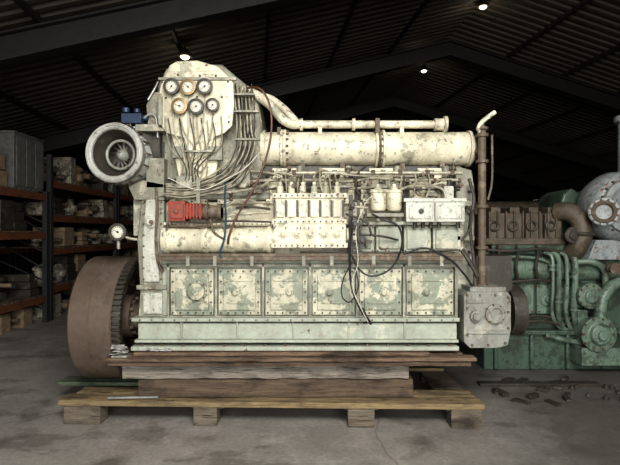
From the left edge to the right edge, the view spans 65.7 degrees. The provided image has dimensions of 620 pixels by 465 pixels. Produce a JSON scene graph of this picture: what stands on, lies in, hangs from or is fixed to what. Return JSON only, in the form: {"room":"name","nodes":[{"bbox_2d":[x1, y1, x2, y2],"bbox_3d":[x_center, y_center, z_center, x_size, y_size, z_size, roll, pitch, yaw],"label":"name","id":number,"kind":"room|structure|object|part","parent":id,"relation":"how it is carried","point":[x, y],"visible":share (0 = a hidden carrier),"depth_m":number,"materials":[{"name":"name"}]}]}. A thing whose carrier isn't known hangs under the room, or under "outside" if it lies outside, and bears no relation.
{"room":"industrial warehouse","nodes":[
{"label":"industrial warehouse","id":0,"kind":"room"},
{"bbox_2d":[0,193,132,287],"bbox_3d":[-7.553,-0.114,12.566,0.180,3.308,36.300,0,0,-6],"label":"wall","id":1,"kind":"structure","parent":0,"point":[13,259],"depth_m":12.54,"materials":[{"name":"black"}]},
{"bbox_2d":[0,0,619,255],"bbox_3d":[3.300,-1.500,11.400,21.000,6.080,27.800,0,0,-6],"label":"roof beams","id":2,"kind":"structure","parent":1,"relation":"attached to","point":[46,39],"depth_m":11.01,"materials":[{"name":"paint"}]},
{"bbox_2d":[177,42,192,59],"bbox_3d":[-2.031,-2.952,7.800,0.240,0.281,0.240,0,0,0],"label":"ceiling lamp","id":3,"kind":"object","parent":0,"point":[184,54],"depth_m":7.75,"materials":[{"name":"black metal"}]},
{"bbox_2d":[0,0,619,200],"bbox_3d":[3.044,-3.233,13.721,21.401,2.924,36.270,0,0,-6],"label":"ceiling","id":4,"kind":"structure","parent":0,"point":[303,36],"depth_m":10.06,"materials":[{"name":"metal"}]},
{"bbox_2d":[0,0,619,200],"bbox_3d":[3.042,-3.054,13.736,20.350,2.429,36.301,0,0,-6],"label":"roof purlins","id":5,"kind":"structure","parent":4,"relation":"attached to","point":[22,4],"depth_m":10.29,"materials":[{"name":"paint"}]},
{"bbox_2d":[419,65,428,72],"bbox_3d":[3.064,-4.456,12.900,0.240,0.311,0.240,0,0,0],"label":"ceiling lamp","id":6,"kind":"object","parent":4,"relation":"attached to","point":[424,68],"visible":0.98,"depth_m":12.85,"materials":[{"name":"metal"}]},
{"bbox_2d":[0,287,619,464],"bbox_3d":[3.042,1.600,13.736,21.800,0.120,36.900,0,0,-6],"label":"floor","id":7,"kind":"structure","parent":0,"point":[34,358],"depth_m":3.71,"materials":[{"name":"concrete"}]},
{"bbox_2d":[0,186,48,322],"bbox_3d":[-5.040,0.420,7.015,1.080,2.240,2.550,0,0,0],"label":"rack","id":8,"kind":"object","parent":7,"relation":"on","point":[10,304],"visible":0.98,"depth_m":7.97,"materials":[{"name":"metal"}]},
{"bbox_2d":[0,153,6,185],"bbox_3d":[-4.948,-0.975,6.590,0.704,0.574,1.400,0,0,0],"label":"cardboard box","id":9,"kind":"object","parent":8,"relation":"on","point":[3,174],"visible":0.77,"depth_m":7.18,"materials":[{"name":"brown cardboard"}]},
{"bbox_2d":[0,199,38,334],"bbox_3d":[-4.907,0.520,6.975,0.704,2.040,2.230,0,0,0],"label":"cardboard boxes","id":10,"kind":"object","parent":8,"relation":"on","point":[11,285],"visible":0.99,"depth_m":7.71,"materials":[{"name":"cardboard"}]},
{"bbox_2d":[0,130,44,191],"bbox_3d":[-4.980,-1.129,7.795,0.880,0.882,0.850,0,0,0],"label":"storage cabinet","id":11,"kind":"object","parent":8,"relation":"on","point":[23,153],"visible":0.99,"depth_m":7.59,"materials":[{"name":"grey metal"}]},
{"bbox_2d":[0,154,117,320],"bbox_3d":[-5.040,0.090,9.790,1.080,2.900,2.900,0,0,0],"label":"rack","id":12,"kind":"object","parent":7,"relation":"on","point":[58,188],"visible":0.56,"depth_m":9.04,"materials":[{"name":"metal"}]},
{"bbox_2d":[22,157,109,319],"bbox_3d":[-4.913,0.043,9.778,0.722,2.994,2.656,0,0,0],"label":"machine parts","id":13,"kind":"object","parent":12,"relation":"on","point":[66,267],"visible":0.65,"depth_m":9.24,"materials":[{"name":"metal"}]},
{"bbox_2d":[75,186,137,255],"bbox_3d":[-5.040,0.090,12.865,1.080,2.900,3.150,0,0,0],"label":"rack","id":14,"kind":"object","parent":7,"relation":"on","point":[122,198],"visible":0.28,"depth_m":11.72,"materials":[{"name":"metal"}]},
{"bbox_2d":[89,183,137,259],"bbox_3d":[-4.914,0.025,12.812,0.729,3.030,2.824,0,0,0],"label":"machine parts","id":15,"kind":"object","parent":14,"relation":"on","point":[126,211],"visible":0.14,"depth_m":12.21,"materials":[{"name":"metal"}]},
{"bbox_2d":[58,366,484,428],"bbox_3d":[-0.442,1.441,4.450,3.652,0.196,1.393,0,0,0],"label":"wooden pallet","id":16,"kind":"object","parent":7,"relation":"on","point":[89,405],"visible":0.62,"depth_m":3.84,"materials":[{"name":"brown wood"}]},
{"bbox_2d":[108,396,158,398],"bbox_3d":[-1.420,1.327,3.860,0.400,0.022,0.022,0,0,-3],"label":"rod","id":17,"kind":"object","parent":16,"relation":"on","point":[109,397],"visible":1,"depth_m":3.85,"materials":[{"name":"silver metal"}]},
{"bbox_2d":[138,374,412,396],"bbox_3d":[-0.280,1.265,4.000,2.240,0.154,0.200,0,0,0],"label":"timber","id":18,"kind":"object","parent":16,"relation":"on","point":[198,387],"visible":0.73,"depth_m":3.90,"materials":[{"name":"brown wood"}]},
{"bbox_2d":[122,366,408,378],"bbox_3d":[-0.360,1.123,3.983,2.320,0.129,0.214,0,0,0],"label":"timber","id":19,"kind":"object","parent":18,"relation":"on","point":[128,372],"visible":0.51,"depth_m":3.88,"materials":[{"name":"wood"}]},
{"bbox_2d":[107,361,470,365],"bbox_3d":[-0.165,1.036,3.825,2.870,0.040,0.089,0,0,0],"label":"wooden plank","id":20,"kind":"object","parent":19,"relation":"on","point":[246,363],"visible":0.69,"depth_m":3.79,"materials":[{"name":"brown wood"}]},
{"bbox_2d":[104,355,476,361],"bbox_3d":[-0.150,0.998,3.808,2.920,0.030,0.114,0,0,0],"label":"wooden plank","id":21,"kind":"object","parent":20,"relation":"on","point":[435,358],"visible":0.84,"depth_m":3.76,"materials":[{"name":"brown wood"}]},
{"bbox_2d":[110,345,129,356],"bbox_3d":[-1.510,0.936,3.800,0.140,0.090,0.070,0,0,0],"label":"paper scraps","id":22,"kind":"object","parent":21,"relation":"on","point":[119,348],"visible":1,"depth_m":3.80,"materials":[{"name":"white paper"}]},
{"bbox_2d":[128,351,462,354],"bbox_3d":[-0.120,1.018,4.090,2.720,0.076,0.400,0,0,0],"label":"wooden plank","id":23,"kind":"object","parent":21,"relation":"on","point":[131,352],"visible":0.03,"depth_m":3.90,"materials":[{"name":"brown wood"}]},
{"bbox_2d":[133,351,429,355],"bbox_3d":[-0.225,0.963,4.020,2.350,0.030,0.439,0,0,0],"label":"wooden plank","id":24,"kind":"object","parent":23,"relation":"on","point":[136,353],"visible":0.41,"depth_m":3.80,"materials":[{"name":"brown wood"}]},
{"bbox_2d":[142,348,172,351],"bbox_3d":[-1.212,0.930,3.820,0.242,0.028,0.046,0,0,0],"label":"paper scraps","id":25,"kind":"object","parent":24,"relation":"on","point":[146,349],"visible":1,"depth_m":3.81,"materials":[{"name":"white paper"}]},
{"bbox_2d":[67,61,528,377],"bbox_3d":[-0.035,-0.066,4.310,3.852,2.722,1.191,0,0,0],"label":"engine","id":26,"kind":"object","parent":16,"relation":"on","point":[250,238],"visible":1,"depth_m":3.90,"materials":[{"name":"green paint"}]},
{"bbox_3d":[-1.297,0.190,3.940,0.164,0.959,0.080,0,0,0],"label":"gear column panel","id":27,"kind":"part","parent":26,"relation":"part of","materials":[{"name":"grey paint"}]},
{"bbox_3d":[-1.003,-0.172,3.903,0.272,0.160,0.175,0,0,0],"label":"red governor motor","id":28,"kind":"part","parent":26,"relation":"part of","materials":[{"name":"paint"}]},
{"bbox_3d":[-0.919,-0.841,3.955,0.613,0.922,0.170,0,0,0],"label":"gauge panel","id":29,"kind":"part","parent":26,"relation":"part of","materials":[{"name":"beige paint"}]},
{"bbox_3d":[-0.840,-0.849,4.295,1.013,1.156,0.590,0,0,0],"label":"turbocharger casing","id":30,"kind":"part","parent":26,"relation":"part of","materials":[{"name":"grey paint"}]},
{"bbox_3d":[0.004,0.193,3.890,2.408,0.055,0.200,0,0,0],"label":"drip rail","id":31,"kind":"part","parent":26,"relation":"part of","materials":[{"name":"metal"}]},
{"bbox_3d":[1.305,0.132,4.300,0.230,1.385,0.720,0,0,0],"label":"casing","id":32,"kind":"part","parent":26,"relation":"part of","materials":[{"name":"grey paint"}]},
{"bbox_3d":[1.449,-0.907,3.948,0.161,0.193,0.057,0,0,0],"label":"relief lever","id":33,"kind":"part","parent":26,"relation":"part of","materials":[{"name":"beige paint"}]},
{"bbox_2d":[455,115,619,368],"bbox_3d":[3.392,0.115,5.852,2.936,2.847,1.775,0,0,0],"label":"engine","id":34,"kind":"object","parent":7,"relation":"on","point":[564,250],"visible":0.89,"depth_m":5.35,"materials":[{"name":"paint"}]},
{"bbox_2d":[477,375,619,406],"bbox_3d":[2.469,1.519,4.653,1.539,0.040,0.836,0,0,0],"label":"debris","id":35,"kind":"object","parent":7,"relation":"on","point":[541,386],"visible":1,"depth_m":4.79,"materials":[{"name":"metal"}]},
{"bbox_2d":[477,0,488,9],"bbox_3d":[3.460,-4.565,9.600,0.240,0.190,0.240,0,0,0],"label":"ceiling lamp","id":36,"kind":"object","parent":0,"point":[483,5],"depth_m":9.55,"materials":[{"name":"white"}]}
]}

